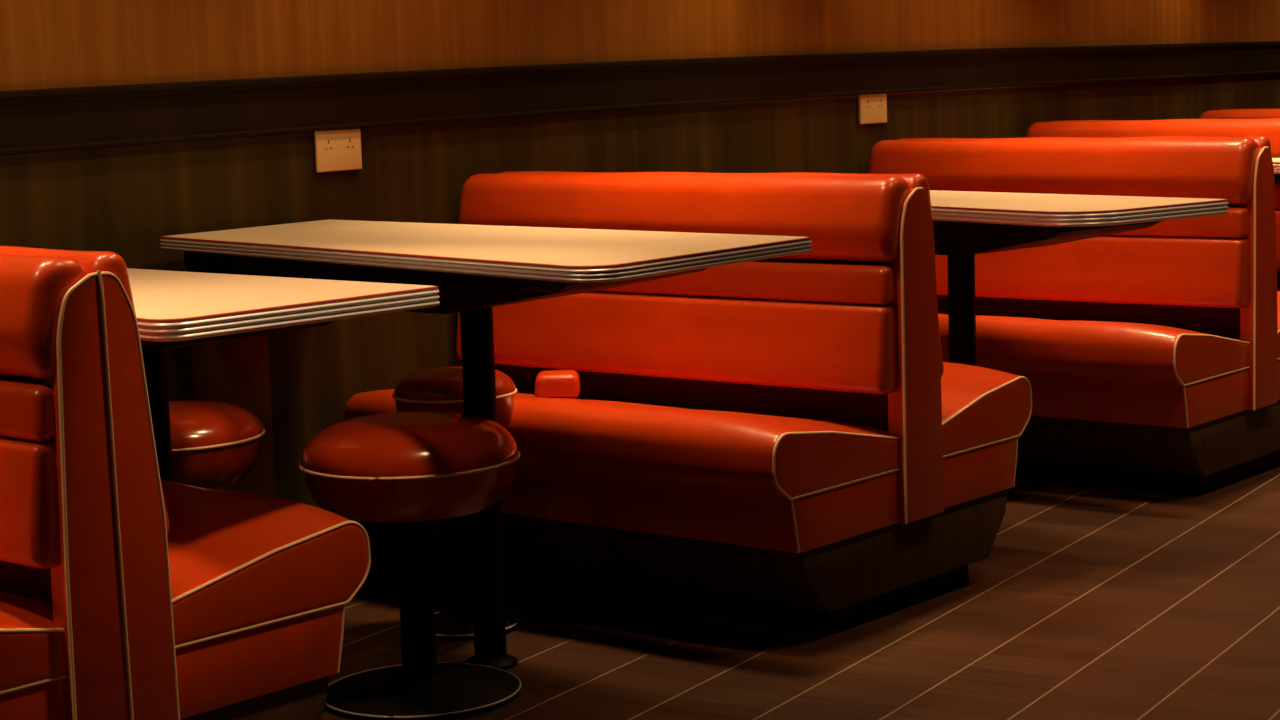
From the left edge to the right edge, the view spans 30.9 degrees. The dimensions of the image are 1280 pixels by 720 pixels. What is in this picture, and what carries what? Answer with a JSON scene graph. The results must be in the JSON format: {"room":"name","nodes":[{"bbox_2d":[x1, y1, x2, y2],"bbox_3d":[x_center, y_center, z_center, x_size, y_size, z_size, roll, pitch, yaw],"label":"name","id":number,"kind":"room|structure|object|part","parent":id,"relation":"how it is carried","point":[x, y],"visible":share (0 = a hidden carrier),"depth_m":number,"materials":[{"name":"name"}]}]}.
{"room":"restaurant","nodes":[
{"label":"restaurant","id":0,"kind":"room"},
{"bbox_2d":[0,0,1279,577],"bbox_3d":[0.918,-1.212,7.600,0.124,2.900,19.000,4,9,40],"label":"wall","id":1,"kind":"structure","parent":0,"point":[121,200],"depth_m":5.83,"materials":[{"name":"brown wood"}]},
{"bbox_2d":[314,128,361,171],"bbox_3d":[-0.729,-0.506,5.580,0.014,0.099,0.146,4,9,40],"label":"wall socket","id":2,"kind":"object","parent":1,"relation":"attached to","point":[335,150],"visible":1,"depth_m":5.57,"materials":[{"name":"beige plastic"}]},
{"bbox_2d":[0,48,1279,154],"bbox_3d":[0.983,-0.910,7.592,0.022,0.157,19.000,4,9,40],"label":"trim","id":3,"kind":"structure","parent":1,"relation":"attached to","point":[25,128],"depth_m":6.09,"materials":[{"name":"brown wood"}]},
{"bbox_2d":[0,41,1279,104],"bbox_3d":[0.986,-0.977,7.580,0.034,0.080,19.000,4,9,40],"label":"trim","id":4,"kind":"structure","parent":1,"relation":"attached to","point":[249,84],"depth_m":6.07,"materials":[{"name":"brown wood"}]},
{"bbox_2d":[858,93,886,123],"bbox_3d":[0.735,-0.796,7.314,0.014,0.096,0.147,4,9,40],"label":"wall socket","id":5,"kind":"object","parent":1,"relation":"attached to","point":[872,107],"visible":1,"depth_m":7.30,"materials":[{"name":"brown plastic"}]},
{"bbox_2d":[320,465,1279,719],"bbox_3d":[3.905,0.479,5.345,7.779,0.080,19.000,4,9,40],"label":"floor","id":6,"kind":"structure","parent":0,"point":[1087,601],"depth_m":4.98,"materials":[{"name":"brown tile"}]},
{"bbox_2d":[0,246,370,719],"bbox_3d":[-1.270,0.288,4.019,1.214,0.982,1.129,4,10,41],"label":"bench","id":7,"kind":"object","parent":6,"relation":"on","point":[127,592],"visible":1,"depth_m":3.63,"materials":[{"name":"red leather"}]},
{"bbox_3d":[-1.292,0.203,4.022,1.159,0.710,0.060,4,10,41],"label":"frame","id":8,"kind":"part","parent":7,"relation":"part of","materials":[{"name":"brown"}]},
{"bbox_2d":[0,591,66,690],"bbox_3d":[-1.454,0.407,3.830,1.189,0.190,0.579,4,10,41],"label":"seat cushion","id":9,"kind":"object","parent":7,"relation":"on","point":[33,624],"depth_m":3.56,"materials":[{"name":"red leather"}]},
{"bbox_3d":[-0.838,0.232,3.628,0.046,0.738,0.196,4,10,41],"label":"panel","id":10,"kind":"part","parent":7,"relation":"part of","materials":[{"name":"red leather"}]},
{"bbox_2d":[161,480,367,644],"bbox_3d":[-1.095,0.343,4.240,1.189,0.190,0.582,4,10,41],"label":"seat cushion","id":11,"kind":"object","parent":7,"relation":"on","point":[238,568],"depth_m":3.93,"materials":[{"name":"red leather"}]},
{"bbox_2d":[169,401,264,488],"bbox_3d":[-0.978,0.376,4.902,0.388,0.563,0.388,4,9,40],"label":"round stool","id":12,"kind":"object","parent":6,"relation":"on","point":[214,444],"visible":0.33,"depth_m":4.75,"materials":[{"name":"leather"}]},
{"bbox_2d":[127,268,439,481],"bbox_3d":[-0.974,0.293,4.381,1.188,0.860,0.650,4,9,40],"label":"table","id":13,"kind":"object","parent":6,"relation":"on","point":[173,309],"visible":0.45,"depth_m":4.08,"materials":[{"name":"beige laminate"}]},
{"bbox_3d":[-1.039,-0.054,4.394,0.958,0.104,0.551,4,9,40],"label":"support frame","id":14,"kind":"part","parent":13,"relation":"part of","materials":[{"name":"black metal"}]},
{"bbox_2d":[299,411,520,719],"bbox_3d":[-0.450,0.394,4.617,0.438,0.565,0.438,4,9,40],"label":"round stool","id":15,"kind":"object","parent":6,"relation":"on","point":[408,469],"visible":0.94,"depth_m":4.49,"materials":[{"name":"leather"}]},
{"bbox_3d":[-0.456,0.202,4.593,0.430,0.177,0.430,4,9,40],"label":"seat","id":16,"kind":"part","parent":15,"relation":"part of","materials":[{"name":"leather"}]},
{"bbox_3d":[-0.441,0.651,4.651,0.400,0.045,0.400,4,9,40],"label":"plate","id":17,"kind":"part","parent":15,"relation":"part of","materials":[{"name":"black metal"}]},
{"bbox_2d":[392,366,518,640],"bbox_3d":[-0.403,0.311,5.165,0.277,0.586,0.277,4,9,40],"label":"round stool","id":18,"kind":"object","parent":6,"relation":"on","point":[434,389],"visible":0.53,"depth_m":5.10,"materials":[{"name":"leather"}]},
{"bbox_3d":[-0.410,0.093,5.137,0.270,0.146,0.270,4,9,40],"label":"seat","id":19,"kind":"part","parent":18,"relation":"part of","materials":[{"name":"leather"}]},
{"bbox_3d":[-0.394,0.580,5.199,0.240,0.045,0.240,4,9,40],"label":"plate","id":20,"kind":"part","parent":18,"relation":"part of","materials":[{"name":"black metal"}]},
{"bbox_2d":[160,219,811,669],"bbox_3d":[-0.396,0.198,4.812,1.576,0.900,0.668,5,10,44],"label":"table","id":21,"kind":"object","parent":6,"relation":"on","point":[475,269],"visible":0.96,"depth_m":4.75,"materials":[{"name":"beige laminate"}]},
{"bbox_3d":[-0.929,0.174,5.303,0.060,0.859,0.180,4,9,40],"label":"support panel","id":22,"kind":"part","parent":21,"relation":"part of","materials":[{"name":"brown wood"}]},
{"bbox_3d":[-0.449,-0.176,4.817,1.348,0.104,0.561,5,10,44],"label":"support frame","id":23,"kind":"part","parent":21,"relation":"part of","materials":[{"name":"black metal"}]},
{"bbox_3d":[-0.313,0.632,4.869,0.112,0.020,0.112,4,9,40],"label":"plate","id":24,"kind":"part","parent":21,"relation":"part of","materials":[{"name":"black metal"}]},
{"bbox_2d":[344,171,1031,633],"bbox_3d":[0.111,0.043,5.566,1.329,0.982,1.086,4,9,40],"label":"bench","id":25,"kind":"object","parent":6,"relation":"on","point":[790,441],"visible":0.84,"depth_m":5.20,"materials":[{"name":"red leather"}]},
{"bbox_2d":[535,370,580,397],"bbox_3d":[-0.195,0.058,5.463,0.107,0.058,0.100,-2,7,0],"label":"bolster","id":26,"kind":"object","parent":25,"relation":"on","point":[552,383],"visible":0.98,"depth_m":5.42,"materials":[{"name":"red leather"}]},
{"bbox_2d":[344,389,899,501],"bbox_3d":[-0.054,0.160,5.389,1.309,0.190,0.579,4,9,40],"label":"seat cushion","id":27,"kind":"object","parent":25,"relation":"on","point":[643,445],"depth_m":5.04,"materials":[{"name":"red leather"}]},
{"bbox_3d":[0.103,-0.044,5.585,1.279,0.710,0.060,4,9,40],"label":"frame","id":28,"kind":"part","parent":25,"relation":"part of","materials":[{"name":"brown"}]},
{"bbox_3d":[0.612,-0.013,5.161,0.046,0.738,0.156,4,9,40],"label":"panel","id":29,"kind":"part","parent":25,"relation":"part of","materials":[{"name":"red leather"}]},
{"bbox_2d":[941,362,1030,454],"bbox_3d":[0.283,0.098,5.789,1.309,0.190,0.539,4,9,40],"label":"seat cushion","id":30,"kind":"object","parent":25,"relation":"on","point":[985,411],"depth_m":5.43,"materials":[{"name":"red leather"}]},
{"bbox_2d":[868,136,1279,493],"bbox_3d":[1.272,-0.176,6.974,1.289,0.982,1.086,4,9,39],"label":"bench","id":31,"kind":"object","parent":6,"relation":"on","point":[1149,357],"visible":0.74,"depth_m":6.57,"materials":[{"name":"red leather"}]},
{"bbox_3d":[1.265,-0.263,6.993,1.239,0.710,0.060,4,9,39],"label":"frame","id":32,"kind":"part","parent":31,"relation":"part of","materials":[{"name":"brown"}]},
{"bbox_2d":[938,314,1249,389],"bbox_3d":[1.109,-0.059,6.796,1.269,0.190,0.579,4,9,39],"label":"seat cushion","id":33,"kind":"object","parent":31,"relation":"on","point":[1052,351],"depth_m":6.40,"materials":[{"name":"red leather"}]},
{"bbox_3d":[1.762,-0.234,6.587,0.046,0.738,0.156,4,9,39],"label":"panel","id":34,"kind":"part","parent":31,"relation":"part of","materials":[{"name":"red leather"}]},
{"bbox_2d":[1277,291,1279,357],"bbox_3d":[1.443,-0.122,7.199,1.269,0.190,0.539,4,9,39],"label":"seat cushion","id":35,"kind":"object","parent":31,"relation":"on","point":[1278,292],"depth_m":6.74,"materials":[{"name":"red leather"}]},
{"bbox_2d":[930,190,1227,365],"bbox_3d":[0.790,-0.009,6.275,0.538,0.860,1.578,-8,9,-38],"label":"table","id":36,"kind":"object","parent":6,"relation":"on","point":[966,224],"visible":0.53,"depth_m":5.82,"materials":[{"name":"beige laminate"}]},
{"bbox_3d":[0.748,-0.356,6.276,0.459,0.104,1.365,-8,9,-38],"label":"support frame","id":37,"kind":"part","parent":36,"relation":"part of","materials":[{"name":"black metal"}]},
{"bbox_2d":[1026,118,1279,290],"bbox_3d":[2.016,-0.323,7.855,1.289,1.000,0.664,4,9,40],"label":"bench","id":38,"kind":"object","parent":6,"relation":"on","point":[1269,128],"visible":0.16,"depth_m":7.63,"materials":[{"name":"red leather"}]},
{"bbox_3d":[1.874,-0.387,7.713,1.239,0.723,0.060,4,9,40],"label":"frame","id":39,"kind":"part","parent":38,"relation":"part of","materials":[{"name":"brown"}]},
{"bbox_2d":[1199,109,1279,118],"bbox_3d":[2.713,-0.449,8.682,1.289,0.992,1.086,4,9,40],"label":"bench","id":40,"kind":"object","parent":6,"relation":"on","point":[1223,113],"visible":0.05,"depth_m":8.87,"materials":[{"name":"red leather"}]},
{"bbox_2d":[1272,158,1279,183],"bbox_3d":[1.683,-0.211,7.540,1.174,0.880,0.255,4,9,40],"label":"table","id":41,"kind":"object","parent":6,"relation":"on","point":[1276,161],"visible":0.02,"depth_m":7.12,"materials":[{"name":"beige laminate"}]},
{"bbox_3d":[1.639,-0.565,7.521,1.018,0.104,0.215,4,9,40],"label":"support frame","id":42,"kind":"part","parent":41,"relation":"part of","materials":[{"name":"black metal"}]}
]}

